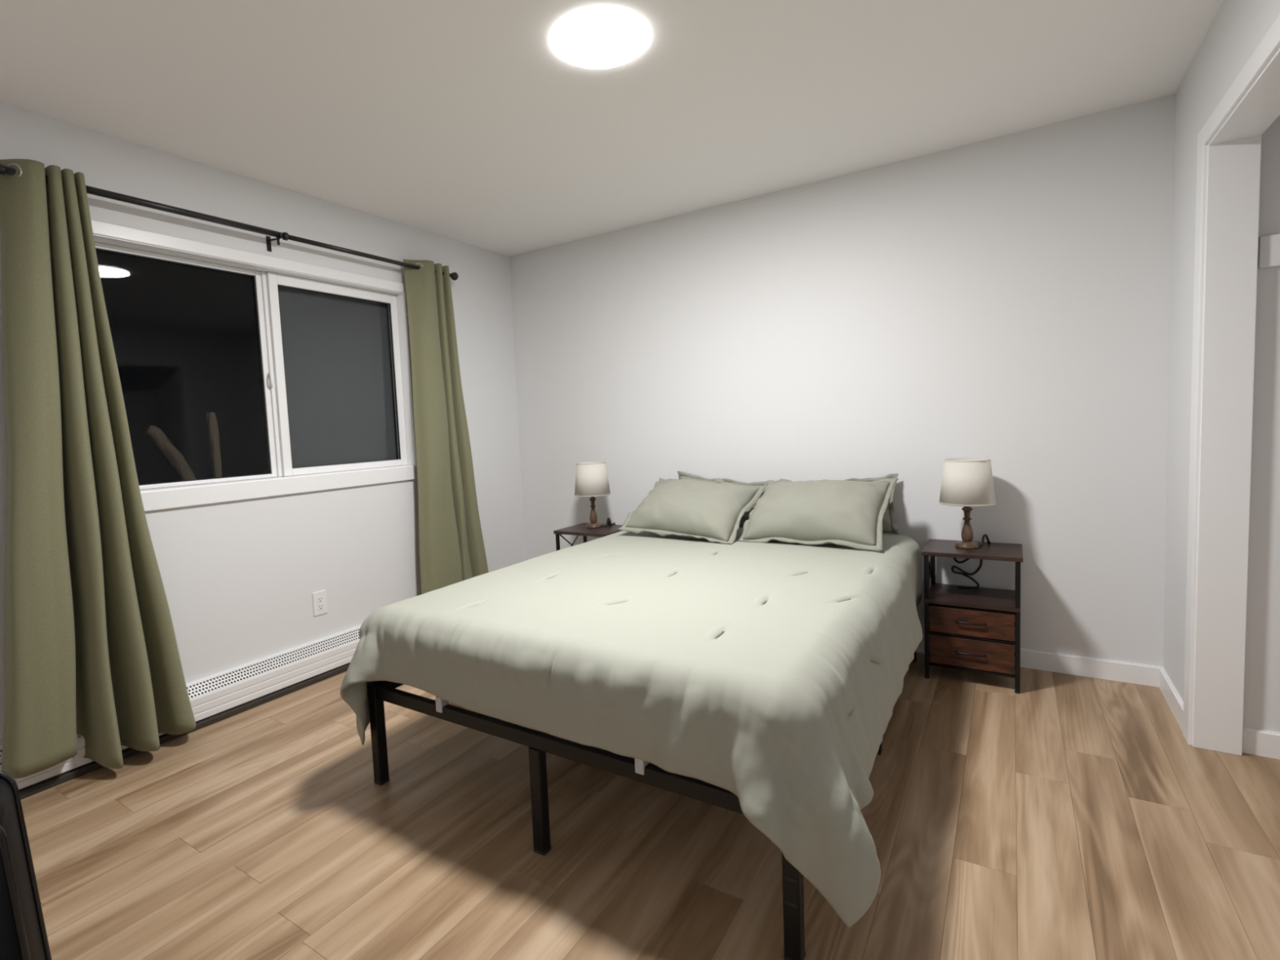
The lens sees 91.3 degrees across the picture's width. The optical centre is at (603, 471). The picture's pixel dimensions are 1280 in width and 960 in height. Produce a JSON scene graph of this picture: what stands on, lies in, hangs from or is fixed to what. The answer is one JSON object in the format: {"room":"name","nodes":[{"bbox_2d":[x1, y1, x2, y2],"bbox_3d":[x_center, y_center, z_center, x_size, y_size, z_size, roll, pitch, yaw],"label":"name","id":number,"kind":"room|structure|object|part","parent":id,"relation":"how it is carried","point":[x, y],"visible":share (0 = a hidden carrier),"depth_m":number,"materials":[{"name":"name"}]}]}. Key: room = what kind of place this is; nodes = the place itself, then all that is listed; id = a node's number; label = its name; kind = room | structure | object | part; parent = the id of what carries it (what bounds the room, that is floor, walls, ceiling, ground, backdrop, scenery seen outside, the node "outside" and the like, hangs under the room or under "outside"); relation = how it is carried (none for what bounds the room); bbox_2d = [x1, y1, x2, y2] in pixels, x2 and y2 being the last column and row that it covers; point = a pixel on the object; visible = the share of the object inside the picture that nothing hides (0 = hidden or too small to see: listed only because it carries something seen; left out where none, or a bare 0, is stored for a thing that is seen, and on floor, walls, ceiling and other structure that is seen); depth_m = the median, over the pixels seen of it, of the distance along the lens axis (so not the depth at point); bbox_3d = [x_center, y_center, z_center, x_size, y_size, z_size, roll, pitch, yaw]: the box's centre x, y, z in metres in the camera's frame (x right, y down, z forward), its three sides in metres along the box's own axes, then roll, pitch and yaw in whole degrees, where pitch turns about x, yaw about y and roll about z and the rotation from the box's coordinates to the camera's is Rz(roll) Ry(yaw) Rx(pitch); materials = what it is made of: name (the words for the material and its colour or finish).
{"room":"bedroom","nodes":[
{"label":"bedroom","id":0,"kind":"room"},
{"bbox_2d":[0,102,525,745],"bbox_3d":[-1.816,-0.076,2.772,0.110,2.540,4.250,0,5,33],"label":"wall","id":1,"kind":"structure","parent":0,"point":[240,579],"depth_m":3.08,"materials":[{"name":"white paint"}]},
{"bbox_2d":[0,624,361,790],"bbox_3d":[-1.495,0.949,3.110,0.063,0.160,3.190,0,5,33],"label":"baseboard heater","id":2,"kind":"object","parent":1,"relation":"attached to","point":[211,695],"visible":0.34,"depth_m":2.90,"materials":[{"name":"white metal"}]},
{"bbox_2d":[0,734,83,766],"bbox_3d":[-2.091,0.993,2.179,0.036,0.046,0.880,0,5,33],"label":"grille","id":3,"kind":"object","parent":2,"relation":"attached to","point":[79,740],"depth_m":2.33,"materials":[{"name":"white metal"}]},
{"bbox_2d":[186,627,359,698],"bbox_3d":[-1.556,0.910,2.999,0.036,0.046,0.965,0,5,33],"label":"grille","id":4,"kind":"object","parent":2,"relation":"attached to","point":[237,676],"depth_m":2.96,"materials":[{"name":"white metal"}]},
{"bbox_2d":[18,662,350,799],"bbox_3d":[-1.485,1.046,3.113,0.078,0.026,3.190,0,5,33],"label":"baseboard","id":5,"kind":"structure","parent":1,"relation":"attached to","point":[49,783],"depth_m":2.68,"materials":[{"name":"grey"}]},
{"bbox_2d":[0,164,457,280],"bbox_3d":[-1.522,-1.103,3.009,0.117,0.090,2.124,0,5,33],"label":"curtain rod","id":6,"kind":"object","parent":1,"relation":"attached to","point":[5,170],"visible":0.77,"depth_m":2.73,"materials":[{"name":"black metal"}]},
{"bbox_2d":[0,159,195,778],"bbox_3d":[-1.912,0.003,2.287,0.231,2.181,0.592,1,5,37],"label":"curtain","id":7,"kind":"object","parent":6,"relation":"hanging from","point":[91,651],"visible":1,"depth_m":2.25,"materials":[{"name":"green fabric"}]},
{"bbox_3d":[-1.781,-1.073,2.549,0.028,0.028,0.995,0,5,33],"label":"rod","id":8,"kind":"part","parent":6,"relation":"part of","materials":[{"name":"black metal"}]},
{"bbox_3d":[-1.226,-1.159,3.401,0.023,0.023,1.065,0,5,33],"label":"rod","id":9,"kind":"part","parent":6,"relation":"part of","materials":[{"name":"black metal"}]},
{"bbox_2d":[403,258,488,594],"bbox_3d":[-0.949,-0.155,3.813,0.136,2.171,0.557,0,5,33],"label":"curtain","id":10,"kind":"object","parent":6,"relation":"hanging from","point":[452,548],"visible":0.88,"depth_m":3.71,"materials":[{"name":"green fabric"}]},
{"bbox_2d":[90,219,417,511],"bbox_3d":[-1.611,-0.459,3.065,0.127,1.142,1.687,0,5,33],"label":"window","id":11,"kind":"structure","parent":1,"relation":"in","point":[335,362],"depth_m":3.28,"materials":[{"name":"white plastic"}]},
{"bbox_3d":[-1.862,-0.440,2.765,0.024,1.000,0.788,0,5,33],"label":"fixed sash","id":12,"kind":"part","parent":11,"relation":"part of","materials":[{"name":"glass"}]},
{"bbox_3d":[-1.416,-0.505,3.397,0.030,1.000,0.760,0,5,33],"label":"sliding sash","id":13,"kind":"part","parent":11,"relation":"part of","materials":[{"name":"white plastic"}]},
{"bbox_2d":[312,589,327,616],"bbox_3d":[-1.460,0.676,3.215,0.008,0.122,0.075,0,5,33],"label":"wall outlet","id":14,"kind":"object","parent":1,"relation":"attached to","point":[319,598],"visible":1,"depth_m":3.21,"materials":[{"name":"white plastic"}]},
{"bbox_2d":[316,595,324,610],"bbox_3d":[-1.457,0.676,3.213,0.002,0.067,0.033,0,5,33],"label":"receptacle","id":15,"kind":"object","parent":14,"relation":"attached to","point":[320,599],"depth_m":3.21,"materials":[{"name":"white plastic"}]},
{"bbox_2d":[0,0,1223,256],"bbox_3d":[-0.047,-1.384,1.486,4.470,0.100,4.470,0,5,33],"label":"ceiling","id":16,"kind":"structure","parent":0,"point":[464,121],"depth_m":2.27,"materials":[{"name":"white paint"}]},
{"bbox_2d":[555,9,645,68],"bbox_3d":[-0.011,-1.366,1.985,0.289,0.012,0.289,0,5,33],"label":"recessed light","id":17,"kind":"object","parent":16,"relation":"in","point":[595,38],"visible":1,"depth_m":1.96,"materials":[{"name":"white plastic"}]},
{"bbox_2d":[20,652,1279,959],"bbox_3d":[0.097,1.147,1.648,4.370,0.100,4.290,0,5,33],"label":"floor","id":18,"kind":"structure","parent":0,"point":[1066,816],"depth_m":1.80,"materials":[{"name":"brown wood"}]},
{"bbox_2d":[0,770,51,959],"bbox_3d":[-1.212,0.898,1.029,0.441,0.632,0.258,-6,5,-39],"label":"case","id":19,"kind":"object","parent":18,"relation":"on","point":[23,932],"visible":1,"depth_m":1.15,"materials":[{"name":"black"}]},
{"bbox_2d":[553,522,622,551],"bbox_3d":[-0.053,0.644,3.875,0.380,0.590,0.337,0,5,33],"label":"nightstand","id":20,"kind":"object","parent":18,"relation":"on","point":[580,529],"visible":0.12,"depth_m":3.81,"materials":[{"name":"brown wood"}]},
{"bbox_3d":[-0.273,0.662,3.853,0.018,0.566,0.018,0,5,33],"label":"leg","id":21,"kind":"part","parent":20,"relation":"part of","materials":[{"name":"black metal"}]},
{"bbox_3d":[-0.115,0.637,4.096,0.018,0.566,0.018,0,5,33],"label":"leg","id":22,"kind":"part","parent":20,"relation":"part of","materials":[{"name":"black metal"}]},
{"bbox_2d":[573,461,611,528],"bbox_3d":[-0.071,0.145,3.889,0.231,0.404,0.231,0,5,33],"label":"table lamp","id":23,"kind":"object","parent":20,"relation":"on","point":[592,481],"visible":1,"depth_m":3.80,"materials":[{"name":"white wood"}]},
{"bbox_3d":[-0.076,0.045,3.882,0.226,0.202,0.226,0,5,33],"label":"lamp shade","id":24,"kind":"part","parent":23,"relation":"part of","materials":[{"name":"white fabric"}]},
{"bbox_2d":[601,517,615,526],"bbox_3d":[0.046,0.462,3.953,0.046,0.353,0.145,0,5,33],"label":"lamp cord","id":25,"kind":"object","parent":20,"relation":"on","point":[608,521],"visible":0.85,"depth_m":3.91,"materials":[{"name":"black plastic"}]},
{"bbox_2d":[367,649,916,959],"bbox_3d":[0.358,0.820,2.626,1.488,0.386,2.031,0,5,33],"label":"frame","id":26,"kind":"object","parent":18,"relation":"on","point":[539,743],"visible":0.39,"depth_m":1.77,"materials":[{"name":"black metal"}]},
{"bbox_3d":[-0.791,0.915,2.191,0.038,0.352,0.038,0,5,33],"label":"leg","id":27,"kind":"part","parent":26,"relation":"part of","materials":[{"name":"black metal"}]},
{"bbox_3d":[-0.257,0.678,3.012,0.026,0.043,1.954,0,5,33],"label":"rail","id":28,"kind":"part","parent":26,"relation":"part of","materials":[{"name":"black metal"}]},
{"bbox_3d":[-0.185,0.939,1.797,0.040,0.308,0.034,0,5,33],"label":"leg","id":29,"kind":"part","parent":26,"relation":"part of","materials":[{"name":"black metal"}]},
{"bbox_3d":[-0.192,0.765,1.782,1.411,0.043,0.026,0,5,33],"label":"rail","id":30,"kind":"part","parent":26,"relation":"part of","materials":[{"name":"black metal"}]},
{"bbox_3d":[0.423,0.920,1.400,0.038,0.352,0.038,0,5,33],"label":"leg","id":31,"kind":"part","parent":26,"relation":"part of","materials":[{"name":"black metal"}]},
{"bbox_3d":[0.977,0.856,2.248,0.038,0.308,0.038,0,5,33],"label":"leg","id":32,"kind":"part","parent":26,"relation":"part of","materials":[{"name":"black metal"}]},
{"bbox_3d":[1.507,0.751,3.062,0.038,0.352,0.038,0,5,33],"label":"leg","id":33,"kind":"part","parent":26,"relation":"part of","materials":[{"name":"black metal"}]},
{"bbox_3d":[0.352,0.536,2.615,1.475,0.242,2.004,0,5,33],"label":"mattress","id":34,"kind":"object","parent":26,"relation":"on","visible":0},
{"bbox_2d":[340,526,922,928],"bbox_3d":[0.323,0.624,2.538,1.785,0.473,2.131,0,5,33],"label":"comforter","id":35,"kind":"object","parent":34,"relation":"on","point":[771,674],"visible":0.94,"depth_m":1.75,"materials":[{"name":"green fabric"}]},
{"bbox_2d":[617,477,767,544],"bbox_3d":[0.465,0.186,3.305,0.671,0.274,0.426,1,5,37],"label":"pillow","id":36,"kind":"object","parent":35,"relation":"on","point":[711,511],"visible":1,"depth_m":3.18,"materials":[{"name":"green fabric"}]},
{"bbox_2d":[677,471,765,526],"bbox_3d":[0.663,0.149,3.591,0.666,0.291,0.194,0,5,33],"label":"pillow","id":37,"kind":"object","parent":35,"relation":"on","point":[682,475],"visible":0.1,"depth_m":3.58,"materials":[{"name":"green fabric"}]},
{"bbox_2d":[737,478,898,551],"bbox_3d":[1.017,0.184,2.997,0.674,0.276,0.446,0,5,33],"label":"pillow","id":38,"kind":"object","parent":35,"relation":"on","point":[849,513],"visible":1,"depth_m":2.87,"materials":[{"name":"green fabric"}]},
{"bbox_2d":[798,473,899,534],"bbox_3d":[1.179,0.157,3.239,0.657,0.281,0.185,0,5,33],"label":"pillow","id":39,"kind":"object","parent":35,"relation":"on","point":[889,523],"visible":0.06,"depth_m":3.08,"materials":[{"name":"green fabric"}]},
{"bbox_2d":[921,538,1022,693],"bbox_3d":[1.690,0.642,2.867,0.380,0.590,0.337,0,5,33],"label":"nightstand","id":40,"kind":"object","parent":18,"relation":"on","point":[978,630],"visible":1,"depth_m":2.77,"materials":[{"name":"brown wood"}]},
{"bbox_3d":[1.469,0.659,2.845,0.018,0.566,0.018,0,5,33],"label":"leg","id":41,"kind":"part","parent":40,"relation":"part of","materials":[{"name":"black metal"}]},
{"bbox_3d":[1.627,0.634,3.088,0.018,0.566,0.018,0,5,33],"label":"leg","id":42,"kind":"part","parent":40,"relation":"part of","materials":[{"name":"black metal"}]},
{"bbox_2d":[938,457,996,549],"bbox_3d":[1.658,0.145,2.854,0.231,0.404,0.231,0,5,33],"label":"table lamp","id":43,"kind":"object","parent":40,"relation":"on","point":[966,482],"visible":1,"depth_m":2.77,"materials":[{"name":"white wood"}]},
{"bbox_3d":[1.653,0.045,2.846,0.226,0.202,0.226,0,5,33],"label":"lamp shade","id":44,"kind":"part","parent":43,"relation":"part of","materials":[{"name":"white fabric"}]},
{"bbox_3d":[1.611,0.803,2.747,0.118,0.008,0.023,0,5,33],"label":"handle","id":45,"kind":"part","parent":40,"relation":"part of","materials":[{"name":"black metal"}]},
{"bbox_3d":[1.605,0.664,2.737,0.118,0.008,0.023,0,5,33],"label":"handle","id":46,"kind":"part","parent":40,"relation":"part of","materials":[{"name":"black metal"}]},
{"bbox_2d":[951,533,991,588],"bbox_3d":[1.732,0.422,2.952,0.167,0.272,0.144,0,5,33],"label":"lamp cord","id":47,"kind":"object","parent":40,"relation":"on","point":[976,571],"visible":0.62,"depth_m":2.98,"materials":[{"name":"black plastic"}]},
{"bbox_3d":[1.624,0.878,2.767,0.328,0.013,0.013,0,5,33],"label":"rail","id":48,"kind":"part","parent":40,"relation":"part of","materials":[{"name":"black metal"}]},
{"bbox_3d":[1.615,0.667,2.752,0.324,0.116,0.013,0,5,33],"label":"drawer","id":49,"kind":"part","parent":40,"relation":"part of","materials":[{"name":"brown wood"}]},
{"bbox_2d":[924,582,1019,613],"bbox_3d":[1.689,0.574,2.865,0.360,0.018,0.314,0,5,33],"label":"shelf","id":50,"kind":"object","parent":40,"relation":"attached to","point":[983,600],"depth_m":2.81,"materials":[{"name":"brown wood"}]},
{"bbox_3d":[1.617,0.732,2.756,0.328,0.013,0.013,0,5,33],"label":"rail","id":51,"kind":"part","parent":40,"relation":"part of","materials":[{"name":"black metal"}]},
{"bbox_3d":[1.612,0.605,2.747,0.328,0.013,0.013,0,5,33],"label":"rail","id":52,"kind":"part","parent":40,"relation":"part of","materials":[{"name":"black metal"}]},
{"bbox_3d":[1.621,0.805,2.762,0.324,0.130,0.013,0,5,33],"label":"drawer","id":53,"kind":"part","parent":40,"relation":"part of","materials":[{"name":"brown wood"}]},
{"bbox_3d":[1.917,0.636,2.900,0.018,0.566,0.018,0,5,33],"label":"leg","id":54,"kind":"part","parent":40,"relation":"part of","materials":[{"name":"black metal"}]},
{"bbox_3d":[1.759,0.660,2.657,0.018,0.566,0.018,0,5,33],"label":"leg","id":55,"kind":"part","parent":40,"relation":"part of","materials":[{"name":"black metal"}]},
{"bbox_2d":[509,93,1175,666],"bbox_3d":[1.197,-0.254,3.401,4.470,2.540,0.110,0,5,33],"label":"wall","id":56,"kind":"structure","parent":0,"point":[1005,300],"depth_m":3.06,"materials":[{"name":"white paint"}]},
{"bbox_2d":[916,635,1163,687],"bbox_3d":[0.911,0.872,3.628,3.519,0.088,0.013,0,5,33],"label":"baseboard","id":57,"kind":"structure","parent":56,"relation":"attached to","point":[1097,668],"depth_m":2.80,"materials":[{"name":"white"}]},
{"bbox_2d":[1162,0,1279,702],"bbox_3d":[1.229,-0.064,0.788,0.110,2.540,4.250,0,5,33],"label":"wall","id":58,"kind":"structure","parent":0,"point":[1238,27],"depth_m":2.34,"materials":[{"name":"white paint"}]},
{"bbox_2d":[1159,667,1183,732],"bbox_3d":[2.248,0.898,2.470,0.013,0.088,0.469,0,5,33],"label":"baseboard","id":59,"kind":"structure","parent":58,"relation":"attached to","point":[1170,693],"depth_m":2.46,"materials":[{"name":"white"}]},
{"bbox_2d":[1182,125,1208,745],"bbox_3d":[2.052,-0.090,2.166,0.017,2.118,0.085,0,5,33],"label":"trim","id":60,"kind":"structure","parent":58,"relation":"attached to","point":[1202,154],"depth_m":2.15,"materials":[{"name":"white"}]},
{"bbox_2d":[1203,14,1279,144],"bbox_3d":[1.347,-1.010,1.079,0.017,0.064,2.341,0,5,33],"label":"trim","id":61,"kind":"structure","parent":58,"relation":"attached to","point":[1269,44],"depth_m":1.70,"materials":[{"name":"white"}]},
{"bbox_2d":[1208,47,1279,145],"bbox_3d":[1.402,-0.977,1.046,0.124,0.014,2.325,0,5,33],"label":"trim","id":62,"kind":"structure","parent":58,"relation":"attached to","point":[1259,108],"depth_m":1.81,"materials":[{"name":"white"}]},
{"bbox_2d":[1242,115,1279,732],"bbox_3d":[2.469,-0.202,1.933,0.715,2.540,0.105,0,5,33],"label":"wall","id":63,"kind":"structure","parent":0,"point":[1261,700],"depth_m":2.07,"materials":[{"name":"white paint"}]},
{"bbox_2d":[1192,134,1261,755],"bbox_3d":[2.083,-0.056,2.097,0.124,2.058,0.014,0,5,33],"label":"trim","id":64,"kind":"structure","parent":63,"relation":"attached to","point":[1233,166],"depth_m":2.09,"materials":[{"name":"white"}]},
{"bbox_2d":[1241,726,1279,759],"bbox_3d":[2.446,0.925,1.992,0.611,0.088,0.013,0,5,33],"label":"baseboard","id":65,"kind":"structure","parent":63,"relation":"attached to","point":[1258,742],"depth_m":2.12,"materials":[{"name":"white wood"}]},
{"bbox_2d":[1257,233,1279,268],"bbox_3d":[2.378,-0.709,1.867,0.599,0.100,0.018,0,5,33],"label":"cleat","id":66,"kind":"object","parent":63,"relation":"attached to","point":[1268,247],"visible":1,"depth_m":2.01,"materials":[{"name":"white"}]},
{"label":"outside","id":67,"kind":"structure","parent":0,"visible":0},
{"bbox_3d":[-4.898,1.727,6.313,8.870,0.300,14.000,0,5,33],"label":"ground","id":68,"kind":"structure","parent":67,"visible":0},
{"bbox_2d":[143,424,196,480],"bbox_3d":[-2.057,0.718,3.392,0.096,1.954,0.592,1,5,36],"label":"trunk","id":69,"kind":"object","parent":68,"relation":"on","point":[175,458],"visible":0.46,"depth_m":3.16,"materials":[{"name":"brown plant"}]},
{"bbox_2d":[205,412,222,478],"bbox_3d":[-1.959,0.691,3.287,0.058,2.001,0.090,-1,4,19],"label":"trunk","id":70,"kind":"object","parent":68,"relation":"on","point":[212,425],"visible":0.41,"depth_m":3.20,"materials":[{"name":"brown plant"}]}
]}

